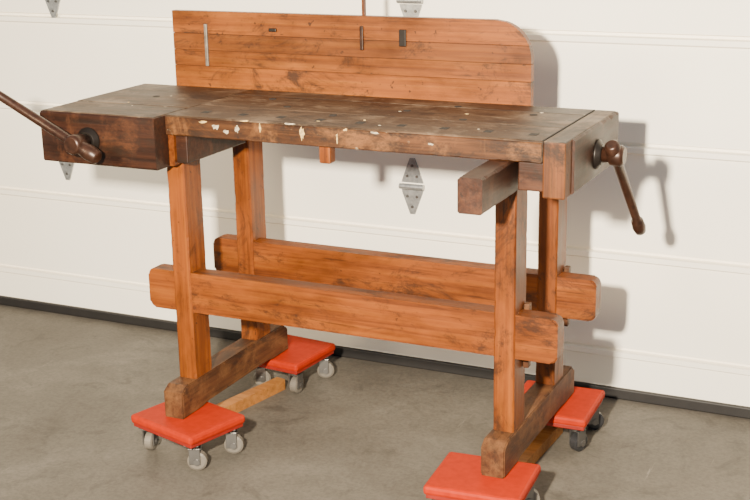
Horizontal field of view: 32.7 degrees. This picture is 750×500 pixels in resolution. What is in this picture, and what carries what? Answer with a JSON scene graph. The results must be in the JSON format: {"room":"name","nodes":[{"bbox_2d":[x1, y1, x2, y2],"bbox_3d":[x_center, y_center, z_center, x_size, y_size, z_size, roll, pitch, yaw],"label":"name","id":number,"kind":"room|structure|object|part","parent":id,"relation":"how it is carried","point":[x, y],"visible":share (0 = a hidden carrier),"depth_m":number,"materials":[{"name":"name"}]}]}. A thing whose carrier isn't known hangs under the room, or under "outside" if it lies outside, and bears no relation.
{"room":"garage","nodes":[
{"label":"garage","id":0,"kind":"room"},
{"bbox_2d":[168,135,181,165],"bbox_3d":[-0.453,-0.313,3.479,0.058,0.084,0.420,6,18,24],"label":"bearer","id":1,"kind":"object","parent":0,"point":[171,138],"visible":0.1,"depth_m":3.29,"materials":[{"name":"orange wood"}]},
{"bbox_2d":[176,135,244,163],"bbox_3d":[-0.456,-0.300,3.422,0.080,0.076,0.290,6,18,24],"label":"guide","id":2,"kind":"object","parent":1,"relation":"attached to","point":[190,149],"visible":0.49,"depth_m":3.33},
{"bbox_2d":[0,305,749,499],"bbox_3d":[-1.760,1.110,1.871,11.500,0.100,6.183,6,18,24],"label":"floor","id":3,"kind":"structure","parent":0,"point":[71,387],"depth_m":3.61,"materials":[{"name":"concrete"}]},
{"bbox_2d":[131,402,244,469],"bbox_3d":[-0.511,0.503,3.510,0.252,0.110,0.201,13,21,39],"label":"dolly","id":4,"kind":"object","parent":3,"relation":"on","point":[211,421],"visible":0.88,"depth_m":3.45,"materials":[{"name":"red leather"}]},
{"bbox_2d":[40,110,169,170],"bbox_3d":[-0.686,-0.304,3.375,0.359,0.134,0.157,6,18,24],"label":"vise","id":5,"kind":"object","parent":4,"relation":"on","point":[125,142],"visible":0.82,"depth_m":3.28,"materials":[{"name":"brown wood"}]},
{"bbox_2d":[0,91,101,163],"bbox_3d":[-0.870,-0.334,3.302,0.376,0.203,0.043,6,18,24],"label":"handle","id":6,"kind":"object","parent":5,"relation":"attached to","point":[87,151],"visible":1,"depth_m":3.28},
{"bbox_2d":[64,133,90,154],"bbox_3d":[-0.758,-0.276,3.285,0.052,0.052,0.078,6,18,24],"label":"screw","id":7,"kind":"object","parent":5,"relation":"attached to","point":[72,143],"depth_m":3.25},
{"bbox_2d":[79,127,99,147],"bbox_3d":[-0.745,-0.284,3.312,0.068,0.068,0.016,6,18,24],"label":"flange","id":8,"kind":"object","parent":5,"relation":"attached to","point":[95,140],"depth_m":3.30,"materials":[{"name":"black metal"}]},
{"bbox_2d":[43,101,185,117],"bbox_3d":[-0.686,-0.369,3.360,0.351,0.006,0.153,6,18,24],"label":"face vise jaw top","id":9,"kind":"object","parent":5,"relation":"attached to","point":[87,107],"depth_m":3.35,"materials":[{"name":"brown wood"}]},
{"bbox_2d":[78,84,247,108],"bbox_3d":[-0.584,-0.407,3.574,0.359,0.055,0.322,6,18,24],"label":"slab","id":10,"kind":"object","parent":5,"relation":"on","point":[186,97],"visible":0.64,"depth_m":3.56,"materials":[{"name":"brown wood"}]},
{"bbox_2d":[167,159,211,378],"bbox_3d":[-0.502,0.050,3.466,0.054,0.615,0.084,6,18,24],"label":"front leg","id":11,"kind":"object","parent":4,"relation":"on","point":[184,179],"visible":0.89,"depth_m":3.43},
{"bbox_2d":[164,324,287,418],"bbox_3d":[-0.422,0.338,3.715,0.062,0.089,0.586,6,18,24],"label":"foot","id":12,"kind":"object","parent":4,"relation":"on","point":[183,396],"visible":0.93,"depth_m":3.64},
{"bbox_2d":[232,141,269,339],"bbox_3d":[-0.362,-0.036,3.753,0.054,0.615,0.084,6,18,24],"label":"back leg","id":13,"kind":"object","parent":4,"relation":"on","point":[247,156],"visible":0.7,"depth_m":3.70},
{"bbox_2d":[148,264,563,363],"bbox_3d":[-0.083,0.154,3.277,1.157,0.111,0.050,6,18,24],"label":"stretcher","id":14,"kind":"object","parent":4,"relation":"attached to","point":[389,316],"visible":1,"depth_m":3.23,"materials":[{"name":"brown wood"}]},
{"bbox_2d":[523,302,531,367],"bbox_3d":[0.372,0.208,3.118,0.014,0.165,0.020,6,18,24],"label":"wedge","id":15,"kind":"object","parent":14,"relation":"attached to","point":[528,305],"visible":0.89,"depth_m":3.10,"materials":[{"name":"brown wood"}]},
{"bbox_2d":[213,234,600,320],"bbox_3d":[0.057,0.069,3.564,1.157,0.111,0.049,6,18,24],"label":"stretcher","id":16,"kind":"object","parent":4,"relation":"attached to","point":[578,295],"visible":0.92,"depth_m":3.54,"materials":[{"name":"brown wood"}]},
{"bbox_2d":[563,265,570,325],"bbox_3d":[0.511,0.123,3.402,0.014,0.165,0.020,6,18,24],"label":"wedge","id":17,"kind":"object","parent":16,"relation":"attached to","point":[567,268],"visible":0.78,"depth_m":3.39,"materials":[{"name":"brown wood"}]},
{"bbox_2d":[216,377,284,412],"bbox_3d":[-0.376,0.445,3.841,0.040,0.034,0.286,11,20,36],"label":"batten","id":18,"kind":"object","parent":3,"relation":"on","point":[263,391],"visible":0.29,"depth_m":3.84,"materials":[{"name":"brown wood"}]},
{"bbox_2d":[254,334,334,392],"bbox_3d":[-0.262,0.358,3.993,0.208,0.110,0.225,9,19,30],"label":"dolly","id":19,"kind":"object","parent":3,"relation":"on","point":[302,353],"visible":0.84,"depth_m":3.94,"materials":[{"name":"red leather"}]},
{"bbox_2d":[0,295,749,418],"bbox_3d":[-0.516,0.284,4.405,10.500,0.034,0.042,6,18,24],"label":"seal","id":20,"kind":"object","parent":3,"relation":"on","point":[720,408],"visible":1,"depth_m":4.09,"materials":[{"name":"rubber"}]},
{"bbox_2d":[423,452,540,499],"bbox_3d":[0.267,0.599,3.127,0.245,0.110,0.214,5,17,20],"label":"dolly","id":21,"kind":"object","parent":3,"relation":"on","point":[459,476],"visible":0.99,"depth_m":3.08,"materials":[{"name":"red leather"}]},
{"bbox_2d":[457,160,518,214],"bbox_3d":[0.335,-0.195,3.017,0.057,0.080,0.618,6,18,24],"label":"bearer","id":22,"kind":"object","parent":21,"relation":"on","point":[488,184],"visible":0.44,"depth_m":2.78,"materials":[{"name":"brown wood"}]},
{"bbox_2d":[165,109,551,163],"bbox_3d":[-0.063,-0.280,3.097,1.004,0.052,0.090,6,18,24],"label":"board","id":23,"kind":"object","parent":22,"relation":"on","point":[185,113],"depth_m":3.04,"materials":[{"name":"brown wood"}]},
{"bbox_2d":[299,126,304,139],"bbox_3d":[-0.176,-0.282,3.100,0.014,0.036,0.003,6,18,24],"label":"drip","id":24,"kind":"object","parent":23,"relation":"attached to","point":[301,131],"visible":1,"depth_m":3.10,"materials":[{"name":"white paint"}]},
{"bbox_2d":[319,147,334,163],"bbox_3d":[-0.117,-0.240,3.113,0.030,0.055,0.030,6,18,24],"label":"peg","id":25,"kind":"object","parent":23,"relation":"attached to","point":[326,154],"visible":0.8,"depth_m":3.10,"materials":[{"name":"brown wood"}]},
{"bbox_3d":[-0.080,-0.268,3.063,1.000,0.048,0.011,6,18,24],"label":"top front edge","id":26,"kind":"part","parent":23,"relation":"part of","materials":[{"name":"brown wood"}]},
{"bbox_2d":[518,162,542,191],"bbox_3d":[0.411,-0.202,3.008,0.059,0.067,0.284,6,18,24],"label":"skirt","id":27,"kind":"object","parent":23,"relation":"attached to","point":[530,175],"visible":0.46,"depth_m":2.88,"materials":[{"name":"brown wood"}]},
{"bbox_2d":[542,140,572,199],"bbox_3d":[0.490,-0.232,3.039,0.053,0.130,0.432,6,18,24],"label":"end cap","id":28,"kind":"object","parent":23,"relation":"attached to","point":[557,157],"visible":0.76,"depth_m":2.85,"materials":[{"name":"brown wood"}]},
{"bbox_2d":[605,140,645,234],"bbox_3d":[0.615,-0.148,3.116,0.040,0.275,0.222,10,20,34],"label":"handle","id":29,"kind":"object","parent":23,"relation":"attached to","point":[612,147],"visible":0.95,"depth_m":3.11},
{"bbox_2d":[187,105,561,133],"bbox_3d":[-0.027,-0.302,3.171,1.004,0.050,0.079,6,18,24],"label":"board","id":30,"kind":"object","parent":22,"relation":"on","point":[427,122],"visible":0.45,"depth_m":3.14,"materials":[{"name":"brown wood"}]},
{"bbox_2d":[201,99,573,127],"bbox_3d":[0.009,-0.324,3.245,1.004,0.051,0.089,6,18,24],"label":"board","id":31,"kind":"object","parent":22,"relation":"on","point":[219,102],"visible":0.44,"depth_m":3.22,"materials":[{"name":"brown wood"}]},
{"bbox_2d":[221,94,583,120],"bbox_3d":[0.047,-0.347,3.323,1.004,0.050,0.089,6,18,24],"label":"board","id":32,"kind":"object","parent":22,"relation":"on","point":[419,108],"visible":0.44,"depth_m":3.30,"materials":[{"name":"brown wood"}]},
{"bbox_2d":[237,90,591,114],"bbox_3d":[0.084,-0.370,3.397,1.004,0.051,0.081,6,18,24],"label":"board","id":33,"kind":"object","parent":22,"relation":"on","point":[556,110],"visible":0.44,"depth_m":3.37,"materials":[{"name":"brown wood"}]},
{"bbox_2d":[175,64,533,105],"bbox_3d":[-0.086,-0.449,3.517,1.084,0.080,0.022,6,18,24],"label":"plank","id":34,"kind":"object","parent":33,"relation":"attached to","point":[372,85],"visible":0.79,"depth_m":3.48,"materials":[{"name":"brown wood"}]},
{"bbox_2d":[175,32,491,79],"bbox_3d":[-0.135,-0.541,3.515,0.970,0.200,0.016,6,18,24],"label":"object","id":35,"kind":"object","parent":34,"relation":"attached to","point":[175,32],"visible":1,"depth_m":3.48,"materials":[{"name":"brown wood"}]},
{"bbox_2d":[174,49,533,81],"bbox_3d":[-0.087,-0.509,3.499,1.084,0.044,0.022,6,18,24],"label":"plank","id":36,"kind":"object","parent":34,"relation":"on","point":[342,64],"visible":1,"depth_m":3.46,"materials":[{"name":"brown wood"}]},
{"bbox_2d":[173,32,533,64],"bbox_3d":[-0.088,-0.553,3.487,1.084,0.046,0.022,6,18,24],"label":"plank","id":37,"kind":"object","parent":36,"relation":"on","point":[510,54],"visible":1,"depth_m":3.45,"materials":[{"name":"brown wood"}]},
{"bbox_2d":[204,24,209,65],"bbox_3d":[-0.481,-0.586,3.655,0.010,0.120,0.010,6,18,24],"label":"fitting","id":38,"kind":"object","parent":37,"relation":"attached to","point":[205,25],"visible":1,"depth_m":3.65,"materials":[{"name":"metal"}]},
{"bbox_2d":[172,10,530,45],"bbox_3d":[-0.092,-0.607,3.473,1.077,0.063,0.022,6,18,24],"label":"plank","id":39,"kind":"object","parent":37,"relation":"on","point":[339,26],"visible":1,"depth_m":3.45,"materials":[{"name":"brown wood"}]},
{"bbox_2d":[268,28,276,31],"bbox_3d":[-0.284,-0.611,3.551,0.024,0.010,0.010,6,18,24],"label":"fitting","id":40,"kind":"object","parent":39,"relation":"attached to","point":[269,29],"visible":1,"depth_m":3.55,"materials":[{"name":"metal"}]},
{"bbox_2d":[359,26,363,49],"bbox_3d":[-0.035,-0.571,3.442,0.010,0.065,0.010,6,18,24],"label":"fitting","id":41,"kind":"object","parent":39,"relation":"attached to","point":[361,29],"visible":1,"depth_m":3.44,"materials":[{"name":"metal"}]},
{"bbox_2d":[362,0,365,14],"bbox_3d":[-0.030,-0.630,3.455,0.010,0.140,0.010,6,18,24],"label":"wooden dowel","id":42,"kind":"object","parent":39,"relation":"attached to","point":[363,1],"visible":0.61,"depth_m":3.44,"materials":[{"name":"brown wood"}]},
{"bbox_2d":[399,29,406,46],"bbox_3d":[0.074,-0.563,3.391,0.020,0.045,0.010,6,18,24],"label":"fitting","id":43,"kind":"object","parent":39,"relation":"attached to","point":[402,33],"visible":1,"depth_m":3.39,"materials":[{"name":"metal"}]},
{"bbox_2d":[493,190,527,432],"bbox_3d":[0.327,0.144,3.089,0.053,0.615,0.084,6,18,24],"label":"front leg","id":44,"kind":"object","parent":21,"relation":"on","point":[510,213],"visible":0.9,"depth_m":3.05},
{"bbox_2d":[481,365,573,478],"bbox_3d":[0.408,0.431,3.338,0.061,0.089,0.586,6,18,24],"label":"foot","id":45,"kind":"object","parent":21,"relation":"on","point":[500,450],"visible":0.88,"depth_m":3.23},
{"bbox_2d":[536,192,566,384],"bbox_3d":[0.467,0.058,3.377,0.053,0.615,0.084,6,18,24],"label":"back leg","id":46,"kind":"object","parent":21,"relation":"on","point":[552,223],"visible":0.54,"depth_m":3.33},
{"bbox_2d":[518,425,562,463],"bbox_3d":[0.430,0.542,3.454,0.040,0.034,0.361,8,18,27],"label":"batten","id":47,"kind":"object","parent":3,"relation":"on","point":[548,435],"visible":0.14,"depth_m":3.47,"materials":[{"name":"brown wood"}]},
{"bbox_2d":[524,380,604,451],"bbox_3d":[0.502,0.467,3.569,0.237,0.110,0.237,6,18,24],"label":"dolly","id":48,"kind":"object","parent":3,"relation":"on","point":[581,410],"visible":0.49,"depth_m":3.48,"materials":[{"name":"red leather"}]},
{"bbox_2d":[406,164,417,207],"bbox_3d":[0.114,-0.195,3.935,0.042,0.140,0.004,6,18,24],"label":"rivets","id":49,"kind":"object","parent":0,"point":[411,165],"depth_m":3.93,"materials":[{"name":"grey metal"}]},
{"bbox_2d":[542,110,594,142],"bbox_3d":[0.464,-0.294,3.035,0.004,0.011,0.422,6,18,24],"label":"gap","id":50,"kind":"object","parent":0,"point":[592,110],"depth_m":3.01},
{"bbox_2d":[544,110,615,143],"bbox_3d":[0.489,-0.289,3.023,0.051,0.012,0.429,6,18,24],"label":"end cap","id":51,"kind":"object","parent":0,"point":[574,130],"depth_m":3.00,"materials":[{"name":"brown wood"}]},
{"bbox_2d":[571,111,618,194],"bbox_3d":[0.515,-0.238,3.057,0.036,0.127,0.382,6,18,24],"label":"end cap jaw","id":52,"kind":"object","parent":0,"point":[583,170],"depth_m":2.98,"materials":[{"name":"brown wood"}]},
{"bbox_2d":[593,139,604,168],"bbox_3d":[0.536,-0.228,3.046,0.016,0.072,0.072,6,18,24],"label":"flange","id":53,"kind":"object","parent":52,"relation":"attached to","point":[597,162],"depth_m":3.02,"materials":[{"name":"metal"}]},
{"bbox_2d":[601,145,626,166],"bbox_3d":[0.560,-0.225,3.035,0.068,0.052,0.052,6,18,24],"label":"screw","id":54,"kind":"object","parent":53,"relation":"attached to","point":[619,160],"depth_m":3.02,"materials":[{"name":"brown metal"}]},
{"bbox_3d":[-0.494,-1.073,4.117,11.500,2.800,0.080,6,18,24],"label":"wall","id":55,"kind":"structure","parent":0,"visible":0},
{"bbox_2d":[0,0,749,406],"bbox_3d":[-0.538,-0.964,4.047,10.500,2.570,0.065,6,18,24],"label":"door","id":56,"kind":"structure","parent":55,"relation":"in","point":[673,318],"depth_m":3.84,"materials":[{"name":"paint"}]},
{"bbox_3d":[-1.097,-0.874,4.322,0.080,0.176,0.021,6,18,24],"label":"hinge","id":57,"kind":"part","parent":56,"relation":"part of","materials":[{"name":"white metal"}]},
{"bbox_3d":[-1.087,-0.331,4.479,0.080,0.176,0.021,6,18,24],"label":"hinge","id":58,"kind":"part","parent":56,"relation":"part of","materials":[{"name":"grey metal"}]},
{"bbox_3d":[0.103,-0.738,3.777,0.080,0.176,0.021,6,18,24],"label":"hinge","id":59,"kind":"part","parent":56,"relation":"part of","materials":[{"name":"white metal"}]},
{"bbox_3d":[0.113,-0.195,3.934,0.080,0.176,0.021,6,18,24],"label":"hinge","id":60,"kind":"part","parent":56,"relation":"part of","materials":[{"name":"grey metal"}]}
]}

